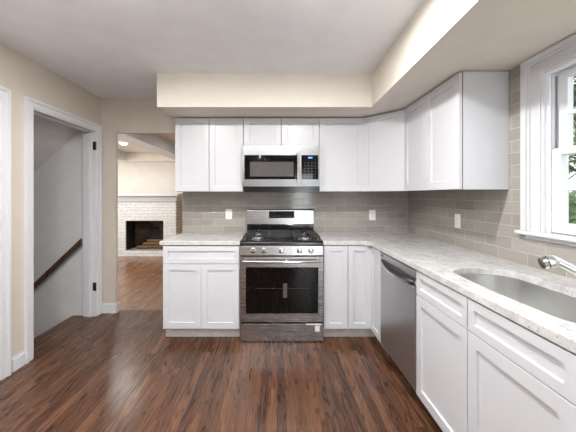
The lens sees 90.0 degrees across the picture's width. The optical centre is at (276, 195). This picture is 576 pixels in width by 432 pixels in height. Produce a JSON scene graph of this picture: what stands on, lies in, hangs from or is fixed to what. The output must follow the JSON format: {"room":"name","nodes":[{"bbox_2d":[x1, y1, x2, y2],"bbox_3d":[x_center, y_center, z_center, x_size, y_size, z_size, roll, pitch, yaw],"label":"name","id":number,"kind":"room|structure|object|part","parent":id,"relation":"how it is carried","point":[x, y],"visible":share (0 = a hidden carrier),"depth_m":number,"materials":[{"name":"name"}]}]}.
{"room":"kitchen","nodes":[
{"label":"kitchen","id":0,"kind":"room"},
{"bbox_2d":[0,43,100,357],"bbox_3d":[-2.065,0.114,0.235,0.130,2.438,6.070,0,0,0],"label":"wall","id":1,"kind":"structure","parent":0,"point":[20,74],"depth_m":2.25,"materials":[{"name":"beige paint"}]},
{"bbox_2d":[0,86,10,380],"bbox_3d":[-2.055,0.274,1.650,0.159,2.119,0.988,0,0,0],"label":"door frame","id":2,"kind":"structure","parent":1,"relation":"in","point":[5,93],"depth_m":2.11,"materials":[{"name":"white wood"}]},
{"bbox_2d":[11,350,24,372],"bbox_3d":[-1.992,1.277,2.220,0.015,0.112,0.108,0,0,0],"label":"baseboard","id":3,"kind":"structure","parent":1,"relation":"attached to","point":[17,361],"depth_m":2.21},
{"bbox_2d":[24,96,101,363],"bbox_3d":[-2.055,0.274,2.765,0.159,2.119,0.978,0,0,0],"label":"door frame","id":4,"kind":"structure","parent":1,"relation":"in","point":[92,132],"depth_m":3.07,"materials":[{"name":"white wood"}]},
{"bbox_2d":[34,316,72,338],"bbox_3d":[-3.221,2.201,2.700,1.942,1.739,1.000,0,0,0],"label":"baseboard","id":5,"kind":"structure","parent":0,"point":[71,316],"depth_m":2.90,"materials":[{"name":"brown wood"}]},
{"bbox_2d":[34,116,78,171],"bbox_3d":[-3.167,0.085,2.700,2.065,2.009,1.000,0,0,0],"label":"ceiling","id":6,"kind":"structure","parent":0,"point":[49,136],"depth_m":3.00,"materials":[{"name":"paint"}]},
{"bbox_2d":[34,131,82,337],"bbox_3d":[-3.167,1.333,3.235,2.065,5.200,0.070,0,0,0],"label":"wall","id":7,"kind":"structure","parent":0,"point":[58,182],"depth_m":3.20,"materials":[{"name":"paint"}]},
{"bbox_2d":[34,238,81,289],"bbox_3d":[-2.868,1.200,3.163,1.464,1.460,0.077,0,0,0],"label":"handrail","id":8,"kind":"object","parent":7,"relation":"attached to","point":[77,244],"visible":0.5,"depth_m":3.12,"materials":[{"name":"brown wood"}]},
{"bbox_2d":[118,150,126,160],"bbox_3d":[-3.570,-0.887,4.935,0.300,0.200,3.250,0,0,0],"label":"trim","id":9,"kind":"structure","parent":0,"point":[122,156],"depth_m":6.38,"materials":[{"name":"white paint"}]},
{"bbox_2d":[101,98,174,302],"bbox_3d":[-0.255,0.114,3.330,3.751,2.438,0.120,0,0,0],"label":"wall","id":10,"kind":"structure","parent":0,"point":[118,115],"depth_m":3.27,"materials":[{"name":"beige paint"}]},
{"bbox_2d":[102,301,119,312],"bbox_3d":[-1.908,1.277,3.291,0.184,0.112,0.069,0,0,0],"label":"baseboard","id":11,"kind":"structure","parent":10,"relation":"attached to","point":[106,307],"depth_m":3.26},
{"bbox_2d":[118,134,174,159],"bbox_3d":[-2.100,-0.887,4.935,0.300,0.200,3.250,0,0,0],"label":"ceiling beam","id":12,"kind":"structure","parent":10,"relation":"attached to","point":[154,143],"depth_m":4.62,"materials":[{"name":"white paint"}]},
{"bbox_2d":[175,118,243,191],"bbox_3d":[-0.695,-0.417,3.106,0.698,0.756,0.328,0,0,0],"label":"upper cabinet","id":13,"kind":"object","parent":10,"relation":"attached to","point":[208,151],"visible":0.91,"depth_m":2.95,"materials":[{"name":"white wood"}]},
{"bbox_3d":[-0.869,-0.416,2.952,0.344,0.750,0.020,0,0,0],"label":"cabinet door","id":14,"kind":"part","parent":13,"relation":"part of","materials":[{"name":"white paint"}]},
{"bbox_3d":[-0.520,-0.416,2.952,0.344,0.750,0.020,0,0,0],"label":"cabinet door","id":15,"kind":"part","parent":13,"relation":"part of","materials":[{"name":"white paint"}]},
{"bbox_2d":[244,118,318,145],"bbox_3d":[0.043,-0.647,3.106,0.773,0.296,0.328,0,0,0],"label":"upper cabinet","id":16,"kind":"object","parent":10,"relation":"attached to","point":[257,131],"visible":0.74,"depth_m":2.94,"materials":[{"name":"white wood"}]},
{"bbox_3d":[-0.150,-0.646,2.952,0.381,0.290,0.020,0,0,0],"label":"cabinet door","id":17,"kind":"part","parent":16,"relation":"part of","materials":[{"name":"white paint"}]},
{"bbox_2d":[243,146,319,191],"bbox_3d":[0.042,-0.266,3.040,0.770,0.461,0.438,0,0,0],"label":"microwave","id":18,"kind":"object","parent":16,"relation":"attached to","point":[265,168],"visible":1,"depth_m":2.87,"materials":[{"name":"metal"}]},
{"bbox_3d":[-0.051,-0.282,2.877,0.547,0.242,0.009,0,0,0],"label":"door glass","id":19,"kind":"part","parent":18,"relation":"part of","materials":[{"name":"black glass"}]},
{"bbox_3d":[-0.050,-0.293,2.887,0.586,0.404,0.030,0,0,0],"label":"door","id":20,"kind":"part","parent":18,"relation":"part of","materials":[{"name":"silver metal"}]},
{"bbox_3d":[0.207,-0.284,2.848,0.022,0.310,0.053,0,0,0],"label":"door handle","id":21,"kind":"part","parent":18,"relation":"part of","materials":[{"name":"metal"}]},
{"bbox_3d":[0.329,-0.282,2.877,0.166,0.242,0.009,0,0,0],"label":"control panel","id":22,"kind":"part","parent":18,"relation":"part of","materials":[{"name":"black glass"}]},
{"bbox_3d":[0.336,-0.293,2.887,0.182,0.404,0.030,0,0,0],"label":"panel frame","id":23,"kind":"part","parent":18,"relation":"part of","materials":[{"name":"silver metal"}]},
{"bbox_3d":[0.236,-0.646,2.952,0.381,0.290,0.020,0,0,0],"label":"cabinet door","id":24,"kind":"part","parent":16,"relation":"part of","materials":[{"name":"white paint"}]},
{"bbox_2d":[182,192,407,232],"bbox_3d":[0.208,0.188,3.265,2.556,0.480,0.010,0,0,0],"label":"wall tile","id":25,"kind":"structure","parent":10,"relation":"attached to","point":[202,212],"depth_m":3.26,"materials":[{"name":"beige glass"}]},
{"bbox_2d":[226,209,231,218],"bbox_3d":[-0.545,0.211,3.255,0.072,0.116,0.009,0,0,0],"label":"wall outlet","id":26,"kind":"object","parent":25,"relation":"attached to","point":[228,211],"visible":1,"depth_m":3.25,"materials":[{"name":"white plastic"}]},
{"bbox_2d":[369,210,375,219],"bbox_3d":[1.078,0.221,3.255,0.072,0.116,0.009,0,0,0],"label":"wall outlet","id":27,"kind":"object","parent":25,"relation":"attached to","point":[372,213],"visible":1,"depth_m":3.25,"materials":[{"name":"white plastic"}]},
{"bbox_2d":[319,118,362,191],"bbox_3d":[0.659,-0.417,3.106,0.456,0.756,0.328,0,0,0],"label":"upper cabinet","id":28,"kind":"object","parent":10,"relation":"attached to","point":[340,139],"visible":0.82,"depth_m":2.95,"materials":[{"name":"white wood"}]},
{"bbox_2d":[157,0,575,119],"bbox_3d":[0.204,-0.953,0.235,2.583,0.304,6.070,0,0,0],"label":"soffit","id":29,"kind":"object","parent":10,"relation":"attached to","point":[443,39],"depth_m":2.08,"materials":[{"name":"beige paint"}]},
{"bbox_2d":[363,110,428,191],"bbox_3d":[1.183,-0.417,2.951,0.605,0.756,0.617,0,0,0],"label":"upper cabinet","id":30,"kind":"object","parent":10,"relation":"attached to","point":[383,134],"visible":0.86,"depth_m":2.80,"materials":[{"name":"white wood"}]},
{"bbox_3d":[1.031,-0.416,2.799,0.020,0.750,0.417,0,0,-44],"label":"cabinet door","id":31,"kind":"part","parent":30,"relation":"part of","materials":[{"name":"white paint"}]},
{"bbox_2d":[118,134,174,151],"bbox_3d":[-1.900,-1.027,5.105,6.200,0.080,3.590,0,0,0],"label":"ceiling","id":32,"kind":"structure","parent":0,"point":[170,137],"depth_m":5.80,"materials":[{"name":"white paint"}]},
{"bbox_2d":[118,162,181,193],"bbox_3d":[-1.900,0.133,6.830,6.200,2.400,0.140,0,0,0],"label":"wall","id":33,"kind":"structure","parent":0,"point":[133,177],"depth_m":6.76,"materials":[{"name":"beige paint"}]},
{"bbox_2d":[118,152,174,161],"bbox_3d":[-1.900,-0.887,6.660,6.200,0.200,0.200,0,0,0],"label":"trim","id":34,"kind":"structure","parent":33,"relation":"attached to","point":[131,156],"depth_m":6.56,"materials":[{"name":"beige paint"}]},
{"bbox_2d":[0,0,424,97],"bbox_3d":[-0.255,-1.145,0.255,3.751,0.080,6.110,0,0,0],"label":"ceiling","id":35,"kind":"structure","parent":0,"point":[106,48],"depth_m":2.00,"materials":[{"name":"paint"}]},
{"bbox_2d":[0,256,440,431],"bbox_3d":[-1.702,1.358,2.050,6.596,0.050,9.700,0,0,0],"label":"floor","id":36,"kind":"structure","parent":0,"point":[120,371],"depth_m":2.05,"materials":[{"name":"brown wood"}]},
{"bbox_2d":[118,194,181,255],"bbox_3d":[-2.929,0.645,6.475,1.582,1.375,0.570,0,0,0],"label":"fireplace","id":37,"kind":"object","parent":36,"relation":"on","point":[141,217],"visible":0.66,"depth_m":6.31,"materials":[{"name":"white brick"}]},
{"bbox_2d":[137,239,162,248],"bbox_3d":[-2.850,1.099,6.573,0.603,0.198,0.239,0,0,0],"label":"firewood stack","id":38,"kind":"object","parent":37,"relation":"on","point":[151,243],"visible":0.79,"depth_m":6.51,"materials":[{"name":"brown wood"}]},
{"bbox_2d":[163,245,240,336],"bbox_3d":[-0.698,0.895,2.958,0.704,0.876,0.622,0,0,0],"label":"base cabinet","id":39,"kind":"object","parent":36,"relation":"on","point":[201,283],"visible":0.83,"depth_m":2.66,"materials":[{"name":"white wood"}]},
{"bbox_3d":[-0.873,0.929,2.657,0.350,0.594,0.020,0,0,0],"label":"cabinet door","id":40,"kind":"part","parent":39,"relation":"part of","materials":[{"name":"white paint"}]},
{"bbox_3d":[-0.698,0.547,2.657,0.701,0.160,0.020,0,0,0],"label":"drawer","id":41,"kind":"part","parent":39,"relation":"part of","materials":[{"name":"white paint"}]},
{"bbox_2d":[160,233,244,244],"bbox_3d":[-0.709,0.438,2.950,0.738,0.038,0.620,0,0,0],"label":"countertop","id":42,"kind":"structure","parent":39,"relation":"on","point":[182,238],"depth_m":2.74,"materials":[{"name":"white stone"}]},
{"bbox_3d":[-0.522,0.929,2.657,0.350,0.594,0.020,0,0,0],"label":"cabinet door","id":43,"kind":"part","parent":39,"relation":"part of","materials":[{"name":"white paint"}]},
{"bbox_2d":[240,209,322,340],"bbox_3d":[0.042,0.743,2.896,0.760,1.180,0.698,0,0,0],"label":"gas range","id":44,"kind":"object","parent":36,"relation":"on","point":[281,251],"visible":1,"depth_m":2.61,"materials":[{"name":"metal"}]},
{"bbox_3d":[0.042,1.246,2.638,0.756,0.158,0.044,0,0,0],"label":"storage drawer","id":45,"kind":"part","parent":44,"relation":"part of","materials":[{"name":"silver metal"}]},
{"bbox_3d":[0.042,0.851,2.636,0.756,0.592,0.048,0,0,0],"label":"oven door","id":46,"kind":"part","parent":44,"relation":"part of","materials":[{"name":"black glass"}]},
{"bbox_3d":[0.042,0.591,2.580,0.701,0.024,0.068,0,0,0],"label":"door handle","id":47,"kind":"part","parent":44,"relation":"part of","materials":[{"name":"metal"}]},
{"bbox_2d":[240,230,322,245],"bbox_3d":[0.042,0.415,2.904,0.760,0.084,0.563,0,0,0],"label":"cooktop","id":48,"kind":"object","parent":44,"relation":"in","point":[251,237],"depth_m":2.72,"materials":[{"name":"metal"}]},
{"bbox_3d":[0.042,0.502,2.635,0.758,0.091,0.050,0,0,0],"label":"control panel","id":49,"kind":"part","parent":44,"relation":"part of","materials":[{"name":"silver metal"}]},
{"bbox_3d":[0.052,0.211,3.187,0.280,0.077,0.007,0,0,0],"label":"display panel","id":50,"kind":"part","parent":44,"relation":"part of","materials":[{"name":"black glass"}]},
{"bbox_2d":[323,245,388,354],"bbox_3d":[0.957,0.895,2.829,1.058,0.876,0.860,0,0,0],"label":"base cabinet","id":51,"kind":"object","parent":36,"relation":"on","point":[351,273],"visible":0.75,"depth_m":2.65,"materials":[{"name":"white wood"}]},
{"bbox_3d":[0.542,0.844,2.657,0.216,0.764,0.020,0,0,0],"label":"cabinet door","id":52,"kind":"part","parent":51,"relation":"part of","materials":[{"name":"white paint"}]},
{"bbox_3d":[0.759,0.844,2.657,0.208,0.764,0.020,0,0,0],"label":"cabinet door","id":53,"kind":"part","parent":51,"relation":"part of","materials":[{"name":"white paint"}]},
{"bbox_3d":[0.871,0.844,2.525,0.020,0.764,0.246,0,0,0],"label":"cabinet door","id":54,"kind":"part","parent":51,"relation":"part of","materials":[{"name":"white paint"}]},
{"bbox_2d":[317,233,575,353],"bbox_3d":[0.955,0.438,1.585,1.062,0.038,3.350,0,0,0],"label":"countertop","id":55,"kind":"structure","parent":51,"relation":"on","point":[443,262],"depth_m":1.63,"materials":[{"name":"white stone"}]},
{"bbox_2d":[459,274,575,322],"bbox_3d":[1.137,0.550,1.275,0.416,0.185,0.842,0,0,0],"label":"sink","id":56,"kind":"object","parent":55,"relation":"in","point":[553,303],"visible":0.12,"depth_m":1.49,"materials":[{"name":"metal"}]},
{"bbox_2d":[538,255,575,275],"bbox_3d":[1.286,0.336,1.158,0.356,0.165,0.112,0,0,38],"label":"kitchen faucet","id":57,"kind":"object","parent":55,"relation":"on","point":[548,261],"visible":1,"depth_m":1.20,"materials":[{"name":"silver metal"}]},
{"bbox_3d":[1.277,0.333,1.162,0.253,0.149,0.041,0,0,26],"label":"spout","id":58,"kind":"part","parent":57,"relation":"part of","materials":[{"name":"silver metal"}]},
{"bbox_2d":[380,252,426,409],"bbox_3d":[1.132,0.899,2.091,0.628,0.868,0.601,0,0,0],"label":"dishwasher","id":59,"kind":"object","parent":36,"relation":"on","point":[398,279],"visible":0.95,"depth_m":2.02,"materials":[{"name":"metal"}]},
{"bbox_3d":[0.843,0.555,2.091,0.048,0.042,0.570,0,0,0],"label":"door handle","id":60,"kind":"part","parent":59,"relation":"part of","materials":[{"name":"metal"}]},
{"bbox_3d":[0.878,0.846,2.091,0.034,0.758,0.601,0,0,0],"label":"door","id":61,"kind":"part","parent":59,"relation":"part of","materials":[{"name":"silver metal"}]},
{"bbox_2d":[416,271,575,431],"bbox_3d":[1.173,0.895,1.303,0.624,0.876,0.959,0,0,0],"label":"base cabinet","id":62,"kind":"object","parent":36,"relation":"on","point":[478,369],"visible":0.87,"depth_m":1.20,"materials":[{"name":"white wood"}]},
{"bbox_3d":[0.871,0.535,1.543,0.020,0.142,0.474,0,0,0],"label":"drawer","id":63,"kind":"part","parent":62,"relation":"part of","materials":[{"name":"white paint"}]},
{"bbox_3d":[0.871,0.918,1.543,0.020,0.615,0.474,0,0,0],"label":"cabinet door","id":64,"kind":"part","parent":62,"relation":"part of","materials":[{"name":"white paint"}]},
{"bbox_3d":[0.871,0.535,1.063,0.020,0.142,0.474,0,0,0],"label":"drawer","id":65,"kind":"part","parent":62,"relation":"part of","materials":[{"name":"white paint"}]},
{"bbox_3d":[0.871,0.918,1.063,0.020,0.615,0.474,0,0,0],"label":"cabinet door","id":66,"kind":"part","parent":62,"relation":"part of","materials":[{"name":"white paint"}]},
{"bbox_3d":[1.559,0.114,0.235,0.125,2.438,6.070,0,0,0],"label":"wall","id":67,"kind":"structure","parent":0,"visible":0},
{"bbox_2d":[404,71,508,190],"bbox_3d":[1.327,-0.417,2.249,0.318,0.756,0.805,0,0,0],"label":"upper cabinet","id":68,"kind":"object","parent":67,"relation":"attached to","point":[456,135],"visible":1,"depth_m":1.85,"materials":[{"name":"white wood"}]},
{"bbox_3d":[1.178,-0.416,2.447,0.020,0.750,0.391,0,0,0],"label":"cabinet door","id":69,"kind":"part","parent":68,"relation":"part of","materials":[{"name":"white paint"}]},
{"bbox_3d":[1.178,-0.416,2.047,0.020,0.750,0.397,0,0,0],"label":"cabinet door","id":70,"kind":"part","parent":68,"relation":"part of","materials":[{"name":"white paint"}]},
{"bbox_3d":[1.340,-0.417,1.848,0.290,0.756,0.004,0,0,0],"label":"panel","id":71,"kind":"part","parent":68,"relation":"part of","materials":[{"name":"white paint"}]},
{"bbox_2d":[408,65,575,279],"bbox_3d":[1.491,-0.186,1.580,0.010,1.229,3.360,0,0,0],"label":"wall tile","id":72,"kind":"structure","parent":67,"relation":"attached to","point":[489,218],"depth_m":1.99,"materials":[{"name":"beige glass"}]},
{"bbox_2d":[455,214,460,228],"bbox_3d":[1.481,0.210,2.365,0.009,0.116,0.072,0,0,0],"label":"wall outlet","id":73,"kind":"object","parent":72,"relation":"attached to","point":[457,216],"visible":1,"depth_m":2.35,"materials":[{"name":"white plastic"}]},
{"bbox_2d":[514,33,575,245],"bbox_3d":[1.546,-0.272,1.127,0.210,1.050,1.255,0,0,0],"label":"window","id":74,"kind":"structure","parent":67,"relation":"in","point":[547,111],"depth_m":1.60,"materials":[{"name":"white paint"}]},
{"bbox_3d":[1.573,-0.238,1.130,0.155,0.923,0.976,0,0,0],"label":"frame","id":75,"kind":"part","parent":74,"relation":"part of","materials":[{"name":"white paint"}]},
{"bbox_3d":[1.530,-0.026,1.130,0.032,0.457,0.912,0,0,0],"label":"sash","id":76,"kind":"part","parent":74,"relation":"part of","materials":[{"name":"white paint"}]},
{"bbox_3d":[1.568,-0.449,1.130,0.032,0.459,0.912,0,0,0],"label":"sash","id":77,"kind":"part","parent":74,"relation":"part of","materials":[{"name":"white paint"}]},
{"label":"outside","id":78,"kind":"structure","parent":0,"visible":0},
{"bbox_3d":[30.820,1.918,20.000,58.359,0.070,80.000,0,0,0],"label":"floor","id":79,"kind":"structure","parent":78,"visible":0},
{"bbox_2d":[569,76,575,171],"bbox_3d":[10.590,-1.630,10.110,3.898,7.054,3.951,0,0,-23],"label":"tree","id":80,"kind":"object","parent":79,"relation":"on","point":[571,168],"visible":0.04,"depth_m":10.05,"materials":[{"name":"green plant"}]},
{"bbox_2d":[569,190,575,223],"bbox_3d":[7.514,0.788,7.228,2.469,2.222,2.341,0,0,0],"label":"shrub","id":81,"kind":"object","parent":79,"relation":"on","point":[572,216],"visible":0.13,"depth_m":7.13,"materials":[{"name":"green plant"}]},
{"bbox_2d":[569,121,575,178],"bbox_3d":[20.550,-2.376,20.902,7.346,8.544,4.674,0,0,23],"label":"tree","id":82,"kind":"object","parent":79,"relation":"on","point":[574,131],"visible":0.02,"depth_m":20.39,"materials":[{"name":"plant"}]}
]}

